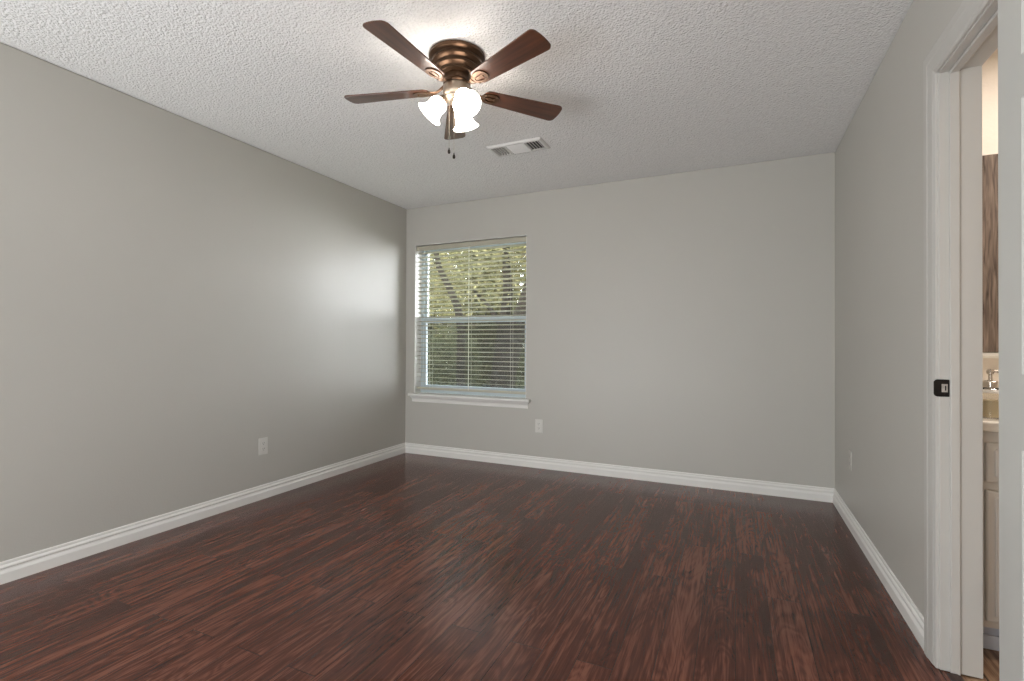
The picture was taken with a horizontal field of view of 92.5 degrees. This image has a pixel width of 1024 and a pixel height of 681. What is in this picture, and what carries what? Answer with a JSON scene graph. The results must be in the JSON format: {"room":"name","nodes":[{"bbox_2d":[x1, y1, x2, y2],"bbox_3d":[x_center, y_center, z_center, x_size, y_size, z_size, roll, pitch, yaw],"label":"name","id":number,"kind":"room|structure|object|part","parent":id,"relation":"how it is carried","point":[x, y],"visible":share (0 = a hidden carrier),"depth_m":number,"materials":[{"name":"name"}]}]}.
{"room":"empty bedroom","nodes":[
{"label":"empty bedroom","id":0,"kind":"room"},
{"bbox_2d":[0,42,406,561],"bbox_3d":[-2.425,-0.126,2.082,0.120,2.440,6.613,0,0,25],"label":"wall","id":1,"kind":"structure","parent":0,"point":[178,294],"depth_m":2.83,"materials":[{"name":"paint"}]},
{"bbox_2d":[0,443,405,584],"bbox_3d":[-2.377,1.045,2.028,0.015,0.098,6.333,0,0,25],"label":"baseboard","id":2,"kind":"structure","parent":1,"relation":"attached to","point":[19,567],"depth_m":2.83,"materials":[{"name":"white paint"}]},
{"bbox_2d":[258,437,267,454],"bbox_3d":[-1.740,0.739,3.431,0.008,0.118,0.072,0,0,25],"label":"wall outlet","id":3,"kind":"object","parent":1,"relation":"attached to","point":[263,442],"visible":1,"depth_m":3.43,"materials":[{"name":"plastic"}]},
{"bbox_2d":[0,0,912,208],"bbox_3d":[-0.726,-1.404,1.324,3.898,0.120,6.683,0,0,25],"label":"ceiling","id":4,"kind":"structure","parent":0,"point":[642,88],"depth_m":2.45,"materials":[{"name":"white paint"}]},
{"bbox_2d":[344,20,561,158],"bbox_3d":[-0.281,-1.086,2.274,1.068,0.498,1.039,0,0,25],"label":"ceiling fan","id":5,"kind":"object","parent":4,"relation":"hanging from","point":[458,64],"visible":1,"depth_m":2.22,"materials":[{"name":"brown wood"}]},
{"bbox_3d":[-0.596,-1.176,2.362,0.421,0.028,0.122,0,0,10],"label":"blade","id":6,"kind":"part","parent":5,"relation":"part of","materials":[{"name":"brown wood"}]},
{"bbox_3d":[-0.421,-1.178,1.999,0.122,0.028,0.421,0,0,28],"label":"blade","id":7,"kind":"part","parent":5,"relation":"part of","materials":[{"name":"brown wood"}]},
{"bbox_3d":[-0.371,-1.075,2.287,0.127,0.125,0.128,0,0,-6],"label":"lamp shade","id":8,"kind":"part","parent":5,"relation":"part of","materials":[{"name":"white glass"}]},
{"bbox_3d":[-0.323,-1.127,2.293,0.056,0.053,0.053,0,0,-6],"label":"lamp arm","id":9,"kind":"part","parent":5,"relation":"part of","materials":[{"name":"brown metal"}]},
{"bbox_3d":[-0.305,-1.173,2.640,0.122,0.028,0.421,0,0,-8],"label":"blade","id":10,"kind":"part","parent":5,"relation":"part of","materials":[{"name":"brown wood"}]},
{"bbox_3d":[-0.216,-1.093,2.217,0.050,0.065,0.062,0,0,-27],"label":"bulb","id":11,"kind":"part","parent":5,"relation":"part of","materials":[{"name":"white glass"}]},
{"bbox_3d":[-0.231,-1.074,2.408,0.128,0.125,0.127,0,0,15],"label":"lamp shade","id":12,"kind":"part","parent":5,"relation":"part of","materials":[{"name":"white glass"}]},
{"bbox_3d":[-0.208,-1.075,2.200,0.128,0.125,0.127,0,0,-27],"label":"lamp shade","id":13,"kind":"part","parent":5,"relation":"part of","materials":[{"name":"white glass"}]},
{"bbox_3d":[-0.022,-1.176,2.053,0.122,0.028,0.421,1,-1,-44],"label":"blade","id":14,"kind":"part","parent":5,"relation":"part of","materials":[{"name":"brown wood"}]},
{"bbox_3d":[0.050,-1.173,2.449,0.421,0.028,0.122,0,0,-26],"label":"blade","id":15,"kind":"part","parent":5,"relation":"part of","materials":[{"name":"brown wood"}]},
{"bbox_2d":[486,137,550,156],"bbox_3d":[0.043,-1.319,3.362,0.400,0.014,0.192,0,0,25],"label":"ceiling vent","id":16,"kind":"object","parent":4,"relation":"in","point":[533,144],"visible":1,"depth_m":3.34,"materials":[{"name":"white metal"}]},
{"bbox_2d":[0,453,998,680],"bbox_3d":[0.186,1.157,0.786,6.011,0.120,6.503,0,0,25],"label":"floor","id":17,"kind":"structure","parent":0,"point":[405,566],"depth_m":2.15,"materials":[{"name":"red wood"}]},
{"bbox_2d":[983,432,998,650],"bbox_3d":[2.284,0.718,1.761,1.205,0.787,0.606,0,0,25],"label":"vanity cabinet","id":18,"kind":"object","parent":17,"relation":"on","point":[990,439],"visible":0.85,"depth_m":1.72,"materials":[{"name":"paint"}]},
{"bbox_2d":[983,393,998,432],"bbox_3d":[2.287,0.256,1.760,1.239,0.134,0.612,0,0,25],"label":"countertop","id":19,"kind":"structure","parent":18,"relation":"on","point":[989,425],"depth_m":1.71,"materials":[{"name":"stone"}]},
{"bbox_2d":[983,369,998,418],"bbox_3d":[1.740,0.193,1.782,0.084,0.177,0.081,0,0,25],"label":"faucet","id":20,"kind":"object","parent":19,"relation":"on","point":[990,407],"visible":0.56,"depth_m":1.76,"materials":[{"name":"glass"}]},
{"bbox_2d":[983,388,998,418],"bbox_3d":[1.739,0.224,1.782,0.079,0.114,0.079,0,0,25],"label":"bottle","id":21,"kind":"object","parent":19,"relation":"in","point":[990,407],"depth_m":1.76,"materials":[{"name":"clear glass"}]},
{"bbox_3d":[1.825,0.428,1.652,0.350,0.140,0.021,0,0,25],"label":"drawer","id":22,"kind":"part","parent":18,"relation":"part of","materials":[{"name":"paint"}]},
{"bbox_3d":[1.824,0.755,1.650,0.350,0.460,0.021,0,0,25],"label":"cabinet door","id":23,"kind":"part","parent":18,"relation":"part of","materials":[{"name":"paint"}]},
{"bbox_2d":[405,152,834,487],"bbox_3d":[0.670,-0.098,4.219,3.738,2.440,0.165,0,0,25],"label":"wall","id":24,"kind":"structure","parent":0,"point":[684,321],"depth_m":3.86,"materials":[{"name":"paint"}]},
{"bbox_2d":[408,392,530,408],"bbox_3d":[-0.412,0.564,4.646,1.297,0.084,0.146,0,0,25],"label":"window sill","id":25,"kind":"structure","parent":24,"relation":"attached to","point":[478,400],"depth_m":4.58,"materials":[{"name":"white paint"}]},
{"bbox_2d":[414,235,526,397],"bbox_3d":[-0.385,-0.211,4.702,1.205,1.468,0.164,0,0,25],"label":"window","id":26,"kind":"structure","parent":24,"relation":"in","point":[418,377],"depth_m":4.88,"materials":[{"name":"plastic"}]},
{"bbox_2d":[417,237,525,394],"bbox_3d":[-0.401,-0.226,4.665,1.191,1.420,0.062,0,0,25],"label":"window blind","id":27,"kind":"object","parent":26,"relation":"attached to","point":[517,239],"visible":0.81,"depth_m":4.65,"materials":[{"name":"white plastic"}]},
{"bbox_3d":[-0.798,-0.212,4.849,0.002,1.368,0.055,0,0,25],"label":"ladder cord","id":28,"kind":"part","parent":27,"relation":"part of","materials":[{"name":"white fabric"}]},
{"bbox_3d":[-0.400,-0.212,4.667,0.006,1.368,0.057,0,0,25],"label":"ladder cord","id":29,"kind":"part","parent":27,"relation":"part of","materials":[{"name":"white fabric"}]},
{"bbox_3d":[-0.402,0.474,4.663,1.183,0.020,0.050,0,0,25],"label":"rail","id":30,"kind":"part","parent":27,"relation":"part of","materials":[{"name":"white plastic"}]},
{"bbox_3d":[-0.001,-0.211,4.486,0.002,1.368,0.055,0,0,25],"label":"ladder cord","id":31,"kind":"part","parent":27,"relation":"part of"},
{"bbox_3d":[-0.370,0.133,4.735,1.141,0.716,0.026,0,0,25],"label":"sash","id":32,"kind":"part","parent":26,"relation":"part of","materials":[{"name":"plastic"}]},
{"bbox_3d":[-0.356,-0.545,4.764,1.141,0.736,0.024,0,0,25],"label":"sash","id":33,"kind":"part","parent":26,"relation":"part of","materials":[{"name":"glass"}]},
{"bbox_2d":[535,419,542,432],"bbox_3d":[0.236,0.753,4.314,0.072,0.118,0.008,0,0,25],"label":"wall outlet","id":34,"kind":"object","parent":24,"relation":"attached to","point":[538,422],"visible":1,"depth_m":4.31,"materials":[{"name":"plastic"}]},
{"bbox_2d":[405,443,833,502],"bbox_3d":[0.582,1.073,4.150,3.638,0.098,0.015,0,0,25],"label":"baseboard","id":35,"kind":"structure","parent":24,"relation":"attached to","point":[823,494],"depth_m":3.95,"materials":[{"name":"white paint"}]},
{"bbox_2d":[835,0,962,616],"bbox_3d":[0.971,-0.122,0.511,0.088,2.440,6.333,0,0,25],"label":"wall","id":36,"kind":"structure","parent":0,"point":[879,167],"depth_m":2.23,"materials":[{"name":"paint"}]},
{"bbox_2d":[849,449,851,470],"bbox_3d":[2.021,0.714,2.930,0.008,0.118,0.072,0,0,25],"label":"wall outlet","id":37,"kind":"object","parent":36,"relation":"attached to","point":[850,451],"visible":1,"depth_m":2.92,"materials":[{"name":"white plastic"}]},
{"bbox_2d":[833,488,923,650],"bbox_3d":[1.854,1.067,2.573,0.015,0.098,1.829,0,0,25],"label":"baseboard","id":38,"kind":"structure","parent":36,"relation":"attached to","point":[911,614],"depth_m":2.21,"materials":[{"name":"white paint"}]},
{"bbox_2d":[923,0,997,678],"bbox_3d":[1.374,0.048,1.390,0.128,2.111,0.738,0,0,25],"label":"door frame","id":39,"kind":"structure","parent":36,"relation":"in","point":[952,69],"depth_m":1.63,"materials":[{"name":"paint"}]},
{"bbox_3d":[1.446,0.160,1.650,0.042,0.058,0.002,0,0,25],"label":"strike plate","id":40,"kind":"part","parent":39,"relation":"part of","materials":[{"name":"black metal"}]},
{"bbox_2d":[998,0,1023,680],"bbox_3d":[1.079,0.087,0.971,0.099,2.006,0.545,0,0,26],"label":"door","id":41,"kind":"structure","parent":39,"relation":"attached to","point":[1010,12],"depth_m":1.15,"materials":[{"name":"paint"}]},
{"bbox_2d":[947,673,963,680],"bbox_3d":[1.357,1.103,1.388,0.040,0.006,0.514,0,0,25],"label":"trim","id":42,"kind":"structure","parent":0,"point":[953,677],"depth_m":1.60,"materials":[{"name":"brown wood"}]},
{"bbox_2d":[982,48,998,381],"bbox_3d":[2.785,-0.104,1.929,2.035,2.440,0.100,0,0,25],"label":"wall","id":43,"kind":"structure","parent":0,"point":[990,67],"depth_m":2.18,"materials":[{"name":"paint"}]},
{"bbox_2d":[982,154,998,351],"bbox_3d":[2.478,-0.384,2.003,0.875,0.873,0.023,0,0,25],"label":"wall cabinet","id":44,"kind":"object","parent":43,"relation":"attached to","point":[989,162],"visible":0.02,"depth_m":2.16,"materials":[{"name":"brown wood"}]},
{"bbox_2d":[983,353,998,357],"bbox_3d":[2.408,0.067,2.025,1.100,0.024,0.036,0,0,25],"label":"wall ledge","id":45,"kind":"object","parent":43,"relation":"attached to","point":[985,355],"visible":0.02,"depth_m":2.15,"materials":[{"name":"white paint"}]},
{"label":"outside","id":46,"kind":"structure","parent":0,"visible":0},
{"bbox_3d":[0.430,1.622,15.399,20.000,0.150,15.600,0,0,25],"label":"ground","id":47,"kind":"structure","parent":46,"visible":0},
{"bbox_2d":[427,254,456,380],"bbox_3d":[-3.123,-1.169,16.277,3.224,5.575,1.991,0,0,25],"label":"tree","id":48,"kind":"object","parent":47,"relation":"on","point":[435,314],"visible":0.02,"depth_m":15.75,"materials":[{"name":"green plant"}]},
{"bbox_2d":[427,323,483,393],"bbox_3d":[-1.297,0.594,10.148,1.566,1.939,1.226,0,0,25],"label":"leafy shrub","id":49,"kind":"object","parent":47,"relation":"on","point":[449,364],"visible":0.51,"depth_m":9.99,"materials":[{"name":"green plant"}]},
{"bbox_2d":[428,249,483,394],"bbox_3d":[-1.363,-0.342,9.268,2.025,3.783,1.696,0,0,25],"label":"slender tree","id":50,"kind":"object","parent":47,"relation":"on","point":[459,373],"visible":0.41,"depth_m":8.83,"materials":[{"name":"green plant"}]},
{"bbox_2d":[437,247,525,386],"bbox_3d":[-0.758,-1.132,14.205,3.225,5.595,1.977,0,0,25],"label":"tree","id":51,"kind":"object","parent":47,"relation":"on","point":[488,365],"visible":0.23,"depth_m":13.81,"materials":[{"name":"green plant"}]},
{"bbox_2d":[449,264,525,381],"bbox_3d":[-0.935,-1.034,18.023,3.916,5.527,2.036,0,0,25],"label":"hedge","id":52,"kind":"object","parent":47,"relation":"on","point":[466,264],"visible":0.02,"depth_m":17.60,"materials":[{"name":"green plant"}]},
{"bbox_2d":[469,246,525,396],"bbox_3d":[0.192,-0.379,8.274,1.866,3.920,1.609,0,0,25],"label":"leaning tree","id":53,"kind":"object","parent":47,"relation":"on","point":[497,356],"visible":0.21,"depth_m":7.86,"materials":[{"name":"green plant"}]},
{"bbox_2d":[494,337,524,397],"bbox_3d":[0.298,0.504,9.964,1.554,2.110,1.049,0,0,25],"label":"leafy shrub","id":54,"kind":"object","parent":47,"relation":"on","point":[519,375],"visible":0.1,"depth_m":9.80,"materials":[{"name":"green plant"}]}
]}

